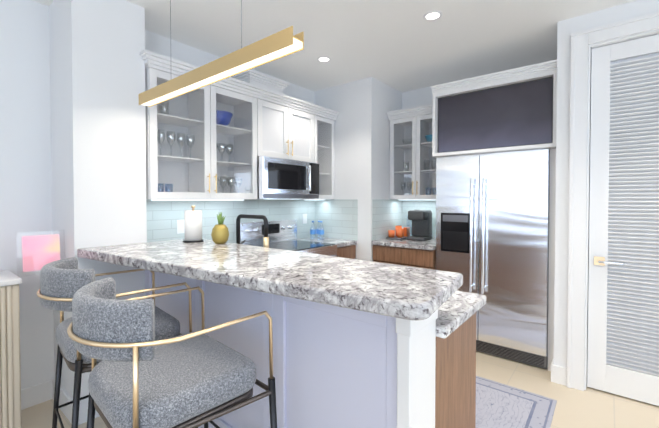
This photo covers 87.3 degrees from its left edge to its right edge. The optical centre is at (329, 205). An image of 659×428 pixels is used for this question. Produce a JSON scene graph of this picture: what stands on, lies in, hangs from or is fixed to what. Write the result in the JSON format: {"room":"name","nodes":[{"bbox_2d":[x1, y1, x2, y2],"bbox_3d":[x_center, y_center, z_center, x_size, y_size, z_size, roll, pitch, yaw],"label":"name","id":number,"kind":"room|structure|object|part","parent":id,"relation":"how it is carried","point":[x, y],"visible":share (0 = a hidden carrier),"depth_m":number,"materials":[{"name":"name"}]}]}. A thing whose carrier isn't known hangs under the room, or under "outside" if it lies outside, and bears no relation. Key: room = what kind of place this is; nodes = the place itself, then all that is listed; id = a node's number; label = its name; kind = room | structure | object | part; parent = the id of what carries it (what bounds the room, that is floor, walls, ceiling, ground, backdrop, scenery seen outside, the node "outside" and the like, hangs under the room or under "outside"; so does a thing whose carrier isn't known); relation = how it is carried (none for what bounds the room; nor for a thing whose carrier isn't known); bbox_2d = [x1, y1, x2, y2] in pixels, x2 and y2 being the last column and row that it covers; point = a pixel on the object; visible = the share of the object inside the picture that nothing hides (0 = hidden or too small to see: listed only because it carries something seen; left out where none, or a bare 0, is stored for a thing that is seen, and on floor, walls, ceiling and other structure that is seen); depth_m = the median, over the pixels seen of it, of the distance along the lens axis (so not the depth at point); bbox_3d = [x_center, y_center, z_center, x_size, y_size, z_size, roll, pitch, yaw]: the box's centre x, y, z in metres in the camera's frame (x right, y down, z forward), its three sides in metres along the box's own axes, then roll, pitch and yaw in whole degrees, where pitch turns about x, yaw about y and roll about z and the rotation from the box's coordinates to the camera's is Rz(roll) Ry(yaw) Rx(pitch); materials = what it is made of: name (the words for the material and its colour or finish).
{"room":"kitchen","nodes":[
{"label":"kitchen","id":0,"kind":"room"},
{"bbox_2d":[0,0,53,388],"bbox_3d":[-3.147,0.014,0.905,0.120,2.670,3.835,1,1,39],"label":"wall","id":1,"kind":"structure","parent":0,"point":[25,165],"depth_m":2.26,"materials":[{"name":"white paint"}]},
{"bbox_2d":[21,380,50,409],"bbox_3d":[-3.094,1.284,0.884,0.016,0.130,3.835,1,1,39],"label":"baseboard","id":2,"kind":"structure","parent":1,"relation":"attached to","point":[37,394],"depth_m":2.29,"materials":[{"name":"white wood"}]},
{"bbox_2d":[16,230,65,276],"bbox_3d":[-1.719,0.281,2.063,0.047,0.254,0.225,1,1,39],"label":"picture frame","id":3,"kind":"object","parent":1,"relation":"attached to","point":[39,252],"visible":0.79,"depth_m":2.05,"materials":[{"name":"plastic"}]},
{"bbox_2d":[49,0,146,424],"bbox_3d":[-1.625,-0.013,2.407,0.600,2.670,0.415,1,1,39],"label":"wall","id":4,"kind":"structure","parent":0,"point":[98,121],"depth_m":2.19,"materials":[{"name":"white paint"}]},
{"bbox_2d":[51,379,72,423],"bbox_3d":[-1.700,1.261,2.212,0.476,0.130,0.016,1,1,39],"label":"baseboard","id":5,"kind":"structure","parent":4,"relation":"attached to","point":[64,398],"depth_m":2.19,"materials":[{"name":"white wood"}]},
{"bbox_2d":[145,30,313,238],"bbox_3d":[-0.956,-0.031,3.482,0.290,2.670,2.100,1,1,39],"label":"wall","id":6,"kind":"structure","parent":0,"point":[166,46],"depth_m":2.92,"materials":[{"name":"white paint"}]},
{"bbox_2d":[146,199,313,242],"bbox_3d":[-0.838,0.167,3.392,0.010,0.454,2.097,1,1,39],"label":"tile backsplash","id":7,"kind":"structure","parent":6,"relation":"attached to","point":[165,219],"depth_m":3.21,"materials":[{"name":"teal tile"}]},
{"bbox_2d":[140,49,338,198],"bbox_3d":[-0.704,-0.630,3.243,0.380,1.145,2.131,1,1,39],"label":"upper cabinet","id":8,"kind":"object","parent":6,"relation":"attached to","point":[269,118],"visible":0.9,"depth_m":2.97,"materials":[{"name":"white paint"}]},
{"bbox_2d":[151,199,243,200],"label":"under-cabinet light","id":9,"kind":"object","parent":8,"relation":"attached to","point":[241,199],"depth_m":2.79,"materials":[{"name":"white plastic"}]},
{"bbox_2d":[157,101,241,192],"bbox_3d":[-0.737,-0.436,3.260,0.236,0.721,1.928,1,1,39],"label":"glassware","id":10,"kind":"object","parent":8,"relation":"in","point":[221,120],"depth_m":2.77,"materials":[{"name":"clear glass"}]},
{"bbox_2d":[257,156,318,198],"bbox_3d":[-0.483,-0.255,3.463,0.444,0.378,0.758,1,1,39],"label":"microwave","id":11,"kind":"object","parent":8,"relation":"attached to","point":[279,178],"visible":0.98,"depth_m":3.27,"materials":[{"name":"silver metal"}]},
{"bbox_2d":[32,0,636,91],"bbox_3d":[0.268,-1.354,0.477,6.700,0.080,7.500,1,1,39],"label":"ceiling","id":12,"kind":"structure","parent":0,"point":[402,45],"depth_m":2.70,"materials":[{"name":"white paint"}]},
{"bbox_2d":[139,0,303,106],"bbox_3d":[-0.660,-0.982,1.786,1.380,0.701,0.064,1,1,39],"label":"pendant lamp","id":13,"kind":"object","parent":12,"relation":"hanging from","point":[279,45],"visible":1,"depth_m":1.61,"materials":[{"name":"gold metal"}]},
{"bbox_2d":[317,56,330,62],"bbox_3d":[-0.052,-1.359,3.217,0.136,0.006,0.136,1,1,39],"label":"recessed light","id":14,"kind":"object","parent":12,"relation":"in","point":[323,59],"visible":1,"depth_m":3.22,"materials":[{"name":"white"}]},
{"bbox_2d":[423,11,442,20],"bbox_3d":[0.733,-1.345,2.454,0.136,0.006,0.136,1,1,39],"label":"recessed light","id":15,"kind":"object","parent":12,"relation":"in","point":[432,15],"visible":1,"depth_m":2.45,"materials":[{"name":"white"}]},
{"bbox_2d":[21,351,658,427],"bbox_3d":[0.268,1.386,0.525,6.700,0.060,7.500,1,1,39],"label":"floor","id":16,"kind":"structure","parent":0,"point":[589,407],"depth_m":2.29,"materials":[{"name":"tile"}]},
{"bbox_2d":[0,270,21,427],"bbox_3d":[-2.238,0.876,1.615,0.380,0.920,1.160,1,1,39],"label":"console table","id":17,"kind":"object","parent":16,"relation":"on","point":[10,387],"visible":1,"depth_m":1.91,"materials":[{"name":"light wood"},{"name":"white stone"}]},
{"bbox_2d":[37,257,197,427],"bbox_3d":[-1.077,0.802,1.745,0.582,1.066,0.605,1,1,45],"label":"bar stool","id":18,"kind":"object","parent":16,"relation":"on","point":[62,281],"visible":0.56,"depth_m":1.50,"materials":[{"name":"fabric"}]},
{"bbox_2d":[67,277,276,427],"bbox_3d":[-0.581,0.810,1.292,0.599,1.066,0.624,1,1,39],"label":"bar stool","id":19,"kind":"object","parent":16,"relation":"on","point":[140,376],"visible":1,"depth_m":1.12,"materials":[{"name":"fabric"}]},
{"bbox_2d":[77,239,485,427],"bbox_3d":[-0.365,0.797,1.846,2.076,1.070,1.085,1,1,39],"label":"peninsula bar","id":20,"kind":"object","parent":16,"relation":"on","point":[357,343],"visible":0.94,"depth_m":1.41,"materials":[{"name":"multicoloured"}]},
{"bbox_2d":[183,206,203,242],"bbox_3d":[-0.952,0.127,2.415,0.140,0.250,0.140,1,1,39],"label":"paper towel holder","id":21,"kind":"object","parent":20,"relation":"on","point":[193,225],"visible":1,"depth_m":2.37,"materials":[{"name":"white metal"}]},
{"bbox_2d":[211,212,228,243],"bbox_3d":[-0.726,0.148,2.297,0.113,0.212,0.116,1,1,39],"label":"decor","id":22,"kind":"object","parent":20,"relation":"on","point":[220,233],"visible":1,"depth_m":2.26,"materials":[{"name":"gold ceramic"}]},
{"bbox_2d":[236,214,268,247],"bbox_3d":[-0.525,0.238,2.396,0.347,0.348,0.101,1,1,39],"label":"faucet","id":23,"kind":"object","parent":20,"relation":"on","point":[265,237],"visible":0.83,"depth_m":2.33,"materials":[{"name":"black metal"}]},
{"bbox_2d":[240,219,337,256],"bbox_3d":[-0.379,0.735,3.396,0.708,1.140,0.770,1,1,39],"label":"range","id":24,"kind":"object","parent":16,"relation":"on","point":[282,234],"visible":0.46,"depth_m":3.46,"materials":[{"name":"silver metal"}]},
{"bbox_2d":[297,237,356,258],"bbox_3d":[-0.551,0.853,3.258,0.621,0.910,1.946,1,1,39],"label":"base cabinet","id":25,"kind":"object","parent":16,"relation":"on","point":[346,248],"visible":0.1,"depth_m":3.73,"materials":[{"name":"brown wood"}]},
{"bbox_2d":[310,221,323,239],"bbox_3d":[-0.127,0.280,3.924,0.155,0.210,0.145,1,1,39],"label":"water bottles","id":26,"kind":"object","parent":25,"relation":"on","point":[319,232],"visible":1,"depth_m":3.91,"materials":[{"name":"blue plastic"}]},
{"bbox_2d":[372,238,435,269],"bbox_3d":[0.934,0.839,3.768,0.681,0.920,0.696,1,1,39],"label":"base cabinet","id":27,"kind":"object","parent":16,"relation":"on","point":[413,253],"visible":0.27,"depth_m":3.49,"materials":[{"name":"brown wood"}]},
{"bbox_2d":[386,226,409,239],"bbox_3d":[0.803,0.306,3.944,0.187,0.138,0.320,1,1,39],"label":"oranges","id":28,"kind":"object","parent":27,"relation":"on","point":[401,233],"visible":0.88,"depth_m":3.88,"materials":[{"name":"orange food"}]},
{"bbox_2d":[407,210,432,240],"bbox_3d":[0.974,0.210,3.830,0.260,0.333,0.240,1,1,39],"label":"coffee maker","id":29,"kind":"object","parent":27,"relation":"on","point":[421,224],"visible":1,"depth_m":3.77,"materials":[{"name":"grey"}]},
{"bbox_2d":[436,148,555,370],"bbox_3d":[1.571,0.426,3.213,0.968,1.765,0.716,1,1,39],"label":"fridge","id":30,"kind":"object","parent":16,"relation":"on","point":[492,227],"depth_m":2.91,"materials":[{"name":"silver metal"}]},
{"bbox_2d":[475,376,556,427],"bbox_3d":[0.582,1.315,2.584,1.800,0.008,0.800,1,1,39],"label":"rug","id":31,"kind":"object","parent":16,"relation":"on","point":[499,405],"visible":0.09,"depth_m":2.25,"materials":[{"name":"grey fabric"}]},
{"bbox_2d":[314,77,401,260],"bbox_3d":[0.277,-0.047,4.363,1.100,2.670,0.820,1,1,39],"label":"wall block","id":32,"kind":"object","parent":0,"point":[362,107],"visible":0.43,"depth_m":3.83,"materials":[{"name":"white paint"}]},
{"bbox_2d":[314,199,357,239],"bbox_3d":[0.072,0.157,4.001,0.610,0.454,0.006,1,1,39],"label":"tile backsplash","id":33,"kind":"structure","parent":32,"relation":"attached to","point":[337,217],"depth_m":3.98,"materials":[{"name":"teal tile"}]},
{"bbox_2d":[372,199,401,240],"bbox_3d":[0.675,0.151,3.979,0.005,0.443,0.680,1,1,39],"label":"tile backsplash","id":34,"kind":"structure","parent":32,"relation":"attached to","point":[386,213],"depth_m":3.91,"materials":[{"name":"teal tile"}]},
{"bbox_2d":[402,86,432,108],"bbox_3d":[1.613,-0.036,3.733,1.770,2.670,0.120,1,1,39],"label":"wall","id":35,"kind":"structure","parent":0,"point":[418,97],"depth_m":4.09,"materials":[{"name":"white paint"}]},
{"bbox_2d":[387,104,436,198],"bbox_3d":[1.024,-0.566,3.874,0.656,0.995,0.380,1,1,39],"label":"upper cabinet","id":36,"kind":"object","parent":35,"relation":"attached to","point":[414,124],"visible":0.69,"depth_m":3.90,"materials":[{"name":"white paint"}]},
{"bbox_2d":[398,199,435,199],"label":"under-cabinet light","id":37,"kind":"object","parent":36,"relation":"attached to","point":[398,199],"depth_m":3.90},
{"bbox_2d":[400,135,435,194],"bbox_3d":[1.047,-0.428,3.901,0.533,0.681,0.200,1,1,39],"label":"glassware","id":38,"kind":"object","parent":36,"relation":"in","point":[428,139],"depth_m":3.85,"materials":[{"name":"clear glass"}]},
{"bbox_2d":[402,200,435,237],"bbox_3d":[1.161,0.150,4.020,0.660,0.443,0.006,1,1,39],"label":"tile backsplash","id":39,"kind":"structure","parent":35,"relation":"attached to","point":[407,205],"depth_m":4.10,"materials":[{"name":"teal tile"}]},
{"bbox_2d":[431,59,556,156],"bbox_3d":[1.559,-0.780,3.188,0.981,0.643,0.768,1,1,39],"label":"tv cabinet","id":40,"kind":"object","parent":35,"relation":"attached to","point":[514,109],"visible":0.73,"depth_m":2.91,"materials":[{"name":"white paint"}]},
{"bbox_2d":[554,0,658,367],"bbox_3d":[3.108,0.003,1.510,3.550,2.670,0.160,1,1,39],"label":"wall","id":41,"kind":"structure","parent":0,"point":[566,28],"depth_m":2.53,"materials":[{"name":"white paint"}]},
{"bbox_2d":[567,12,658,390],"bbox_3d":[2.175,0.051,2.230,1.025,2.550,0.174,1,1,39],"label":"door frame","id":42,"kind":"structure","parent":41,"relation":"attached to","point":[579,194],"depth_m":2.45,"materials":[{"name":"white wood"}]},
{"bbox_2d":[587,34,658,405],"bbox_3d":[2.164,0.103,2.217,0.793,2.422,0.095,1,1,39],"label":"louvered door","id":43,"kind":"structure","parent":41,"relation":"in","point":[623,331],"depth_m":2.36,"materials":[{"name":"white wood"}]},
{"bbox_3d":[1.929,0.393,2.387,0.160,0.060,0.057,1,1,39],"label":"door handle","id":44,"kind":"part","parent":43,"relation":"part of","materials":[{"name":"metal"}]}
]}

